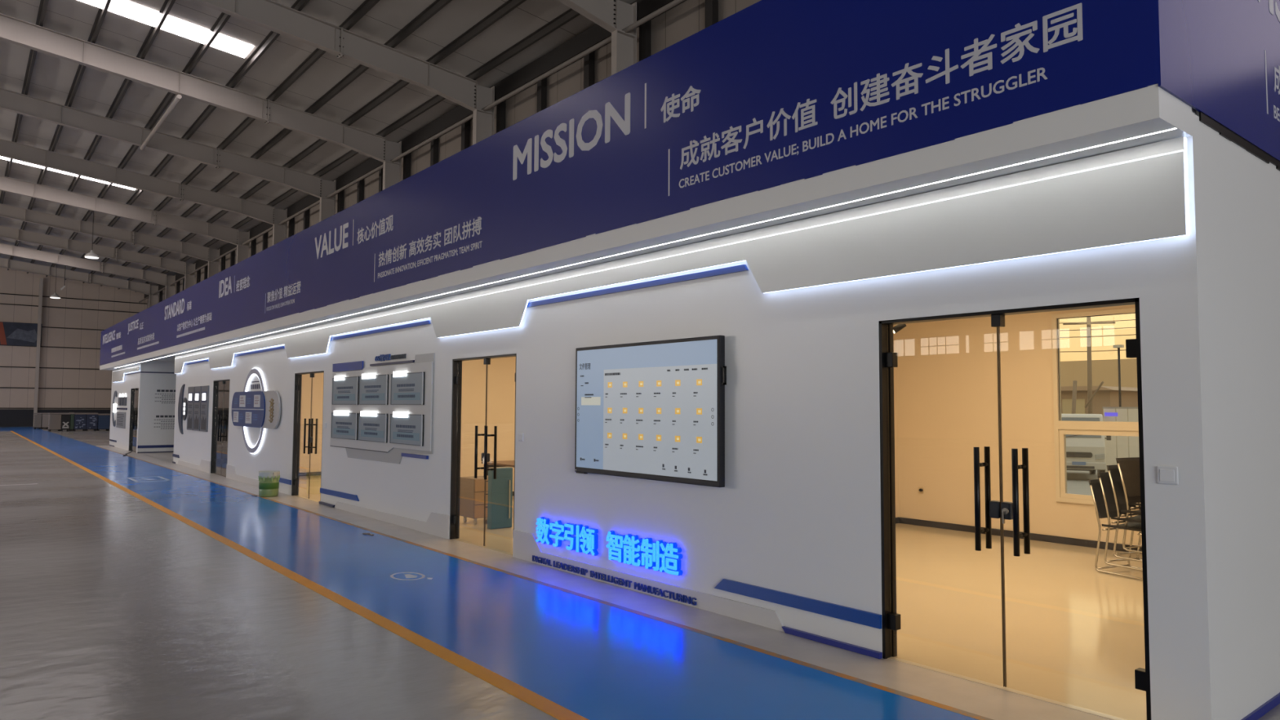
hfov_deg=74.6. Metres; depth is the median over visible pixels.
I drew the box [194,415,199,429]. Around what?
picture
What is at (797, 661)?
trim
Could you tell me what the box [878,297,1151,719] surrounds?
door
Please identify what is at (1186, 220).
light
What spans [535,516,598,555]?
illuminated sign
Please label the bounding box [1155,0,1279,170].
banner
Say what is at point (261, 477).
print
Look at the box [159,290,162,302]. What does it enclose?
column
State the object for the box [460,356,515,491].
wall
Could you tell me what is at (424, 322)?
trim
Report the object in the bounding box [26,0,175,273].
beam
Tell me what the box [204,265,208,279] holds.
column
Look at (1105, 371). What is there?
warehouse
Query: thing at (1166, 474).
wall switch
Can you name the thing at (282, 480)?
wall stripe
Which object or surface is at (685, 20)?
wall
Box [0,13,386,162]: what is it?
beam
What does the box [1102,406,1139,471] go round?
fence
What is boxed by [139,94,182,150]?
beam
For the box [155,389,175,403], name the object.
wall lettering
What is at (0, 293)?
trim
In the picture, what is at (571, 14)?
beam
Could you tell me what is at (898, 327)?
spotlight
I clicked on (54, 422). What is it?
crate
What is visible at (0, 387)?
trim
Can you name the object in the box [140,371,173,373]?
wall stripe
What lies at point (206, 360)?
wall stripe
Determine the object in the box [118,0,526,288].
beam
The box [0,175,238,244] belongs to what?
beam
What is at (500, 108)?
column
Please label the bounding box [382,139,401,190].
column
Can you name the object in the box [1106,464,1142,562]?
chair
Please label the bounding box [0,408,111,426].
trim
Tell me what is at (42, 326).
trim
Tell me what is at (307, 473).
baseboard
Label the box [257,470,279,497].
pail
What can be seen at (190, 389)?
poster
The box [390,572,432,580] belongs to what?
floor marking
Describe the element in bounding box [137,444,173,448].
wall stripe
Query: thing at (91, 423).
crate
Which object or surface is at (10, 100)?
beam
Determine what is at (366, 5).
beam
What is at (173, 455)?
wall stripe
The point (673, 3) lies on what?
beam
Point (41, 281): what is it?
column
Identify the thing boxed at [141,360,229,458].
wall
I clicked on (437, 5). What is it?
beam
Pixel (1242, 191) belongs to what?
wall
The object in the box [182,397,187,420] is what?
oval sign
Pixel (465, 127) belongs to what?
column
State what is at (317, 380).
wall
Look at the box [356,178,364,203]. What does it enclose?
column
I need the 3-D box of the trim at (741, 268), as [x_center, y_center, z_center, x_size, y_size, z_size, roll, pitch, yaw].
[-0.206,-0.644,7.686,0.020,0.047,3.270,3,-4,-39]
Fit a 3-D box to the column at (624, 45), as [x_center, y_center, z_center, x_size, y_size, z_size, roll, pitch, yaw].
[-0.350,-2.470,17.186,0.520,10.050,0.180,3,-4,-39]
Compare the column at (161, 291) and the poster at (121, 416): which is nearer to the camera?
the poster at (121, 416)
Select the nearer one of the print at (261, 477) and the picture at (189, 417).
the print at (261, 477)
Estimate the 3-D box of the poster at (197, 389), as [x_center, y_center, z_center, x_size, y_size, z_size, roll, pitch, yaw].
[-11.021,1.208,20.911,0.042,1.103,0.700,3,-4,-39]
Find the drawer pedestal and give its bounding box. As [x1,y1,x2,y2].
[459,475,488,524]
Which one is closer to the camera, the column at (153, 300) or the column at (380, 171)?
the column at (380, 171)
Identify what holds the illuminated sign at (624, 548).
attached to the wall at (797, 511)
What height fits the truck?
2.050 m
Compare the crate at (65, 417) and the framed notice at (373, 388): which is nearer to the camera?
the framed notice at (373, 388)
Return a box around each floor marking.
[126,475,171,482]
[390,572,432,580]
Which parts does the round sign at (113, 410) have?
lit plate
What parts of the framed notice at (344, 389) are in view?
title plate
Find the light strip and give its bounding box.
[120,128,1176,367]
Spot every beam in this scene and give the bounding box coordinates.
[0,0,48,204]
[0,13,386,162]
[0,88,322,198]
[0,138,275,224]
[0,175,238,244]
[0,203,209,261]
[0,225,186,275]
[0,243,166,285]
[0,257,150,294]
[7,0,111,270]
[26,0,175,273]
[45,12,231,276]
[65,0,310,279]
[82,0,380,283]
[100,0,452,286]
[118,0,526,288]
[134,8,580,292]
[138,0,684,302]
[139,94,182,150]
[190,0,476,111]
[557,0,617,32]
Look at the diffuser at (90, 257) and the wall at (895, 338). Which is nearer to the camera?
the wall at (895, 338)
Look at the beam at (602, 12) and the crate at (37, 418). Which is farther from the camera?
the crate at (37, 418)
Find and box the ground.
[1066,470,1097,495]
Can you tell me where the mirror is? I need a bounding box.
[1104,435,1111,439]
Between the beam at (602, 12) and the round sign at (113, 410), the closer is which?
the beam at (602, 12)
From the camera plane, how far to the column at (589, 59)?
19.03 m
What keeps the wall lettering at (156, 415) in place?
attached to the wall at (151, 435)
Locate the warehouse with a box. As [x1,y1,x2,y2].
[1060,358,1137,387]
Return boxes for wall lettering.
[153,415,174,429]
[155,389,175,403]
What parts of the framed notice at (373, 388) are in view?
title plate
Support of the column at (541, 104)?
on the floor
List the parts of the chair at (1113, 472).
backrest, seat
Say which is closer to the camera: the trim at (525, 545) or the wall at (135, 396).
the trim at (525, 545)
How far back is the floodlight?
54.01 m
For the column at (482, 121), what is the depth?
22.05 m
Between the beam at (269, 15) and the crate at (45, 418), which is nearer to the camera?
the beam at (269, 15)
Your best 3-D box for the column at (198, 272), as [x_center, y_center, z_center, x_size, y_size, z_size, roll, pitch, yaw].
[-26.375,-0.619,49.885,0.160,9.750,0.200,3,-4,-39]
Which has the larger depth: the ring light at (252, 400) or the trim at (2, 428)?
the trim at (2, 428)
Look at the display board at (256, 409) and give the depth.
16.66 m
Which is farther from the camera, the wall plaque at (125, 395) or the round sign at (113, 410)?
the round sign at (113, 410)
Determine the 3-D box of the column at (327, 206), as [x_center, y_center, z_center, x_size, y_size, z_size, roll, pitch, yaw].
[-11.689,-1.745,31.146,0.520,10.050,0.180,3,-4,-39]
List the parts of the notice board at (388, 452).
shadow rail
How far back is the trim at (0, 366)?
60.40 m
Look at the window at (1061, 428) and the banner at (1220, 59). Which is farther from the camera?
the window at (1061, 428)
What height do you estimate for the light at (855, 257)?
0.275 m
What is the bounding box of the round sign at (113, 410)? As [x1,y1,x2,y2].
[111,391,117,426]
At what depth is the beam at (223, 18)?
25.29 m
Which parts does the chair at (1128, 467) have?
backrest, seat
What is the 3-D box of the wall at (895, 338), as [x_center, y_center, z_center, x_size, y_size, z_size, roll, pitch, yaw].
[1.453,0.644,10.120,5.480,3.060,0.120,3,-4,-39]
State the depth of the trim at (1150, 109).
5.41 m
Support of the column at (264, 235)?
on the floor
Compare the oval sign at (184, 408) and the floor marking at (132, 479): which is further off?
the oval sign at (184, 408)
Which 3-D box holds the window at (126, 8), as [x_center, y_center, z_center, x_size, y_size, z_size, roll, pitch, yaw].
[-16.119,-9.140,17.038,15.360,1.709,0.900,3,-4,-39]
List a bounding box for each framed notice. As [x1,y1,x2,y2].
[330,410,358,439]
[331,375,359,404]
[357,411,387,442]
[358,373,388,404]
[389,411,423,445]
[390,370,424,404]
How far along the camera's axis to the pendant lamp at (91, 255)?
39.68 m
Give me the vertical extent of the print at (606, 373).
0.021 m
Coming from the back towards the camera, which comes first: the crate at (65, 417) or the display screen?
the crate at (65, 417)
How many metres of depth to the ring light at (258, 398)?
16.53 m
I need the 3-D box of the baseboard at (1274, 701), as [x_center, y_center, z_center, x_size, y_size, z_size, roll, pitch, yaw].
[4.838,1.922,5.685,5.500,0.045,0.012,3,-4,-39]
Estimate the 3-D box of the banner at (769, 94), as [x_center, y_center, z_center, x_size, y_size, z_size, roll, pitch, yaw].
[-9.315,-1.183,18.325,0.022,1.342,37.175,3,-4,-39]
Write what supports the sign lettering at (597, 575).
attached to the wall at (797, 511)
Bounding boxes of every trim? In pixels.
[0,293,146,304]
[0,302,139,313]
[0,344,100,349]
[0,365,99,369]
[0,386,111,389]
[0,407,111,408]
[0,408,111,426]
[0,426,11,431]
[10,431,588,719]
[41,326,104,330]
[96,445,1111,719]
[97,446,993,719]
[99,83,1192,370]
[138,452,173,462]
[177,459,210,473]
[226,464,258,486]
[329,320,430,341]
[334,502,449,538]
[512,529,784,631]
[526,264,748,307]
[714,578,881,628]
[782,626,882,658]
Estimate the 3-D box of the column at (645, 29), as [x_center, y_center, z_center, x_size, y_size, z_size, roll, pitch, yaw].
[0.083,-2.311,17.309,0.160,9.750,0.200,3,-4,-39]
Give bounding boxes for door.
[128,387,138,451]
[210,379,230,475]
[291,370,324,501]
[449,353,516,546]
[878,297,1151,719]
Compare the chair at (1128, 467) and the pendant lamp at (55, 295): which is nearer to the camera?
the chair at (1128, 467)
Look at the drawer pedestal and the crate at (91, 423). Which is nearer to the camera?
the drawer pedestal
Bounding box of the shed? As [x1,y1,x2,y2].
[1060,386,1137,421]
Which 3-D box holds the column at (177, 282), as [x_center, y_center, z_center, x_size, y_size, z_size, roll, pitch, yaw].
[-30.154,-0.377,54.538,0.160,9.750,0.200,3,-4,-39]
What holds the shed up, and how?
on the ground
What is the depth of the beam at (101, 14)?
24.96 m
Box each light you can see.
[181,235,1186,373]
[243,373,262,448]
[250,368,266,453]
[1183,137,1189,235]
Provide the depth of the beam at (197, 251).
42.20 m
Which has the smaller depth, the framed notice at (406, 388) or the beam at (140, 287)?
the framed notice at (406, 388)
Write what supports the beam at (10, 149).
attached to the column at (279, 231)
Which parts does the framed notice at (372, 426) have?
title plate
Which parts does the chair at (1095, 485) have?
backrest, seat, leg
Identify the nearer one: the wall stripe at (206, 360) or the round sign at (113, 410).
the wall stripe at (206, 360)
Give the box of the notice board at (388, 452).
[329,352,435,463]
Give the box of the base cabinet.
[487,466,512,528]
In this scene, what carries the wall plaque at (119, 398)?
attached to the wall at (136, 380)
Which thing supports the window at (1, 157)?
attached to the ceiling at (52, 77)
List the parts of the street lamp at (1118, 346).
post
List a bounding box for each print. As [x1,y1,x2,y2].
[6,328,37,342]
[116,413,124,426]
[257,475,279,480]
[604,372,620,375]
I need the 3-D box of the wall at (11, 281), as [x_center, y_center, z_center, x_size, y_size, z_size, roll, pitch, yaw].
[-54.241,-2.069,50.916,42.300,12.486,0.150,3,-4,-39]
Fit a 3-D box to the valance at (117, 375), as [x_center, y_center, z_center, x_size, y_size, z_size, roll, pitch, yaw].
[-18.462,0.534,30.097,0.034,0.417,6.010,3,-4,-39]
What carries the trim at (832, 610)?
attached to the wall at (797, 511)
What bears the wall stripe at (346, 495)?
attached to the wall at (797, 511)
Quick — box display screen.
[574,335,726,487]
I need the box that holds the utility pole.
[1059,316,1135,413]
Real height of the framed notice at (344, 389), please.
0.450 m
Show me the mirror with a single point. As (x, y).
(1108, 437)
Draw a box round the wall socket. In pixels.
[918,486,924,493]
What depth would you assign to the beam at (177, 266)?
46.95 m
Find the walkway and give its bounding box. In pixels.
[4,426,977,719]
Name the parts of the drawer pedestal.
drawer, drawer, drawer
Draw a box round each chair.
[1088,479,1142,580]
[1097,471,1142,571]
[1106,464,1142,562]
[1115,457,1142,553]
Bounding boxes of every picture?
[187,415,191,428]
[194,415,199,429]
[200,416,205,430]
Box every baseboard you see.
[216,458,226,462]
[298,471,320,475]
[895,516,1142,554]
[1240,692,1279,719]
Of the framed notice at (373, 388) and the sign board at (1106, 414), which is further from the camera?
the sign board at (1106, 414)
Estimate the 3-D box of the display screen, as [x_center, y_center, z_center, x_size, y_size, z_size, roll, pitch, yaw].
[0.042,0.440,7.254,0.093,1.187,1.995,3,-4,-39]
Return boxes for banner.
[0,321,42,346]
[99,0,1158,365]
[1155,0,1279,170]
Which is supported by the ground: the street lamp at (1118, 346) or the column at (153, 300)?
the street lamp at (1118, 346)
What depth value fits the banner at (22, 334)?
59.15 m
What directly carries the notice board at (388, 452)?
attached to the wall at (797, 511)
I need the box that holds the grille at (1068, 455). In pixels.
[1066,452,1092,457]
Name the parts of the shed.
door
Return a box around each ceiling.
[0,0,635,285]
[157,108,1195,361]
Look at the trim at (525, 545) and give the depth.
7.01 m
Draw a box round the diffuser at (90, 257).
[84,256,98,258]
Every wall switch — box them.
[518,432,523,441]
[1157,466,1178,484]
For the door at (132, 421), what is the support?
in the wall at (136, 380)
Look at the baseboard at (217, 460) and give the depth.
23.72 m
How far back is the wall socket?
11.44 m
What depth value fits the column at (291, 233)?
36.09 m
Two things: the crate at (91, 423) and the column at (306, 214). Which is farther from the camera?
the crate at (91, 423)
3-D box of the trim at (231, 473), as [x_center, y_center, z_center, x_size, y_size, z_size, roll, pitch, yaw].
[-7.940,2.367,17.055,0.016,0.298,3.650,3,-4,-39]
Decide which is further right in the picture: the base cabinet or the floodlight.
the base cabinet
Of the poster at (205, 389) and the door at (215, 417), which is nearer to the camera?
the door at (215, 417)
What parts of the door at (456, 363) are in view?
pull handle, pull handle, pull handle, pull handle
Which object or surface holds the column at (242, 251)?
on the floor
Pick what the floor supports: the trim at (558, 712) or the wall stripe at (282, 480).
the trim at (558, 712)
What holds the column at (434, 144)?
on the floor
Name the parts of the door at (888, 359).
pull handle, pull handle, pull handle, pull handle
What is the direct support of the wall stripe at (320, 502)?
attached to the wall at (797, 511)
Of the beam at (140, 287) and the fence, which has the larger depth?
the beam at (140, 287)
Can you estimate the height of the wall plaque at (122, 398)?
0.440 m
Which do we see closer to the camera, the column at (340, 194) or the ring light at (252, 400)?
the ring light at (252, 400)
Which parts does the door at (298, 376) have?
pull handle, pull handle, pull handle, pull handle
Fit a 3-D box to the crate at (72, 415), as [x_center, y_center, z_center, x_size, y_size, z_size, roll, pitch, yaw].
[-33.953,3.691,50.158,0.190,1.100,0.920,3,-4,-39]
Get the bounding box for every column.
[32,277,43,426]
[148,284,158,307]
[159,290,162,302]
[164,275,175,299]
[176,280,179,293]
[184,262,195,289]
[196,269,200,283]
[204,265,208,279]
[207,248,219,278]
[220,255,225,271]
[230,250,235,266]
[235,231,249,263]
[250,239,255,256]
[262,231,267,250]
[272,208,287,245]
[288,217,293,237]
[302,208,309,230]
[319,178,336,222]
[337,190,343,213]
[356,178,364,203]
[378,168,382,191]
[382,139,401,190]
[403,152,410,179]
[430,137,438,166]
[461,120,470,151]
[472,83,494,145]
[496,100,506,133]
[536,77,546,112]
[583,50,595,88]
[611,0,636,75]
[639,19,651,61]
[705,0,718,27]
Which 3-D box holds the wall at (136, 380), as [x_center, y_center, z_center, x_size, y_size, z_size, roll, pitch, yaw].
[-18.596,1.678,30.368,0.120,3.060,6.630,3,-4,-39]
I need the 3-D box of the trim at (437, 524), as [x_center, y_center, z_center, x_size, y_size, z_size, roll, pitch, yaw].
[-3.540,2.093,11.637,0.016,0.282,3.920,3,-4,-39]
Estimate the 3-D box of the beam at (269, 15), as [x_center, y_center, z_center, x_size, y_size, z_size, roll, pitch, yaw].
[-12.260,-8.392,15.556,20.510,2.954,0.200,3,-4,-39]
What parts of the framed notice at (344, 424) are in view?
title plate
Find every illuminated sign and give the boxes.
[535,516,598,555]
[605,530,683,575]
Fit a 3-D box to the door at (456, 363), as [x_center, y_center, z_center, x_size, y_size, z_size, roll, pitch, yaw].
[-1.768,1.046,9.621,0.153,2.170,1.519,3,-4,-39]
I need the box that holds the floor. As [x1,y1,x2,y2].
[0,426,1279,719]
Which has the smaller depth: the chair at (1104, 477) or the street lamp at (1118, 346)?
the chair at (1104, 477)
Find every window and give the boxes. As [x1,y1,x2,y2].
[0,155,135,190]
[78,0,253,57]
[1051,307,1138,506]
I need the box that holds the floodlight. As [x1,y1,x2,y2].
[60,265,66,290]
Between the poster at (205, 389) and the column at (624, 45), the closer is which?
the column at (624, 45)
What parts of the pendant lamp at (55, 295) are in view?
lamp shade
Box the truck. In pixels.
[1061,413,1111,479]
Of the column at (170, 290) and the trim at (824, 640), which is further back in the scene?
the column at (170, 290)
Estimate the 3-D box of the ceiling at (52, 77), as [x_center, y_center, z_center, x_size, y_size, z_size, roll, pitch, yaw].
[-25.348,-9.075,15.662,42.300,2.450,91.500,3,-4,-39]
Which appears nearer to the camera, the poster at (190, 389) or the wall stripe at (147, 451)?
the poster at (190, 389)
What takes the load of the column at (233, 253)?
on the floor
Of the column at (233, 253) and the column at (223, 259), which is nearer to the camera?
the column at (233, 253)
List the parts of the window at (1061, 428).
sash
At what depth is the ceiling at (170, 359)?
27.23 m
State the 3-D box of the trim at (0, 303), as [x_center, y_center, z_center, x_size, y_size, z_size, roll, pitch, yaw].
[-46.008,-3.997,57.566,21.300,0.070,0.060,3,-4,-39]
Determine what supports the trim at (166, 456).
attached to the wall at (151, 435)
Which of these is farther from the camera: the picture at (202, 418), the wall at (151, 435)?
the wall at (151, 435)
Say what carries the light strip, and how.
attached to the wall at (797, 511)
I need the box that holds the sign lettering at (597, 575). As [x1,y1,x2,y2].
[532,555,696,605]
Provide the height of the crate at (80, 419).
1.080 m
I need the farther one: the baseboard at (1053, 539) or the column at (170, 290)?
the column at (170, 290)
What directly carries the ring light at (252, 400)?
attached to the display board at (256, 409)
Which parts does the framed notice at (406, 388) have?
title plate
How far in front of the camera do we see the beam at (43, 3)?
24.60 m
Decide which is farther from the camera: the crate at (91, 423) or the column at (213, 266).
the crate at (91, 423)
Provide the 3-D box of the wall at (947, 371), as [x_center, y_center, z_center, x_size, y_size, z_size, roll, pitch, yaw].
[5.346,0.643,9.766,0.120,3.060,5.335,3,-4,-39]
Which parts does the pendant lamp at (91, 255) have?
lamp shade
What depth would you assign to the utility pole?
41.90 m
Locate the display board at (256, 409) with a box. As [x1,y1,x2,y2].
[231,368,280,453]
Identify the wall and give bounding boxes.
[0,266,146,409]
[109,363,145,453]
[133,388,138,444]
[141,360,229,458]
[146,0,760,308]
[173,112,1220,719]
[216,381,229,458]
[299,373,324,472]
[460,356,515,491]
[893,324,898,517]
[896,304,1142,545]
[1195,111,1279,719]
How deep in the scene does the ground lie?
25.55 m
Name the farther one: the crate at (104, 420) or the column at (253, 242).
the crate at (104, 420)
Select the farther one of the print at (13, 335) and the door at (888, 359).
the print at (13, 335)
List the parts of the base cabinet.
handle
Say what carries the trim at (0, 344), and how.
attached to the wall at (11, 281)
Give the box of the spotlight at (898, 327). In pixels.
[893,324,906,333]
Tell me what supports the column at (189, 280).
on the floor
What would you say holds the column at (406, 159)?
on the floor
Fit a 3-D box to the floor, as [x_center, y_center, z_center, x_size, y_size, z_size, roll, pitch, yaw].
[-25.406,2.465,15.017,42.300,0.304,91.500,3,-4,-39]
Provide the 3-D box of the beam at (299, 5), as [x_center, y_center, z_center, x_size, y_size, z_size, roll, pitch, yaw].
[-13.007,-7.714,25.551,0.130,0.164,91.200,3,-4,-39]
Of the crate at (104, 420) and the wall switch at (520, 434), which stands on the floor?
the crate at (104, 420)
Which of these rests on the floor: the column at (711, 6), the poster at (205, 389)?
the column at (711, 6)
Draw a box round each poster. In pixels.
[115,412,125,428]
[186,386,194,430]
[193,386,201,431]
[200,385,208,431]
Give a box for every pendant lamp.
[49,263,60,298]
[84,211,99,258]
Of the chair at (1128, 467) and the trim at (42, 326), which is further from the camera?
the trim at (42, 326)
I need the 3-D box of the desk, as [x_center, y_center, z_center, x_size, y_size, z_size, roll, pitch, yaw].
[-1.464,1.921,12.571,1.130,0.746,1.700,3,-4,-39]
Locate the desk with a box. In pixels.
[481,460,514,475]
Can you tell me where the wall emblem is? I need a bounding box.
[177,384,185,434]
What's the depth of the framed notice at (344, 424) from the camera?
12.85 m
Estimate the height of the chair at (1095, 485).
0.887 m
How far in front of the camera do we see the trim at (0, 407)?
59.84 m
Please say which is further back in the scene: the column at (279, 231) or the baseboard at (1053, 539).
the column at (279, 231)
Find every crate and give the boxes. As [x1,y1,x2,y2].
[33,413,42,429]
[41,413,48,429]
[48,413,62,431]
[60,413,71,431]
[69,412,74,431]
[73,413,86,431]
[85,413,97,431]
[97,413,110,431]
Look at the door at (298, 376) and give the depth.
14.94 m
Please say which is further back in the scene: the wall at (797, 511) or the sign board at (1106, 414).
the sign board at (1106, 414)
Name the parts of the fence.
cap rail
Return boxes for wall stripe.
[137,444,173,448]
[137,451,173,453]
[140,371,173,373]
[172,453,179,457]
[183,359,208,365]
[234,346,284,356]
[279,477,291,484]
[319,501,334,507]
[320,488,359,501]
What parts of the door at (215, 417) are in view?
pull handle, pull handle, pull handle, pull handle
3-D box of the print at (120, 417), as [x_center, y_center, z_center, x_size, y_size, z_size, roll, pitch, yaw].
[-18.932,2.176,30.607,0.001,0.411,1.695,3,-4,-39]
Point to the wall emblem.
(181, 393)
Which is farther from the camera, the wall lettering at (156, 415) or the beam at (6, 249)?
the beam at (6, 249)
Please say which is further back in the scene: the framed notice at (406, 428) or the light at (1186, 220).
the framed notice at (406, 428)
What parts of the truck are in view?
number plate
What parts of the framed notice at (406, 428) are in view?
title plate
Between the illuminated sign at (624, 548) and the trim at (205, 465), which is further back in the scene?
the trim at (205, 465)
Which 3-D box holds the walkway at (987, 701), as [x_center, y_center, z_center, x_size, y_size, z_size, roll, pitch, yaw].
[-9.173,2.577,18.228,0.500,0.002,37.160,3,-4,-39]
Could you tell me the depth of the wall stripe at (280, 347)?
16.72 m
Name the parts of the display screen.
content pane, handle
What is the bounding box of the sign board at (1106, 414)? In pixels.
[1104,412,1117,416]
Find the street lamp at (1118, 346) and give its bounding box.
[1112,344,1124,406]
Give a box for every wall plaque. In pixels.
[118,393,120,405]
[120,393,124,405]
[123,393,126,405]
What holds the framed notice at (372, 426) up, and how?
attached to the notice board at (388, 452)
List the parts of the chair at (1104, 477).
backrest, seat, leg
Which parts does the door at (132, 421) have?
pull handle, pull handle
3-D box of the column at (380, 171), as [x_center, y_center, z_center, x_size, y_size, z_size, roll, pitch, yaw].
[-8.737,-1.747,28.168,0.160,9.750,0.200,3,-4,-39]

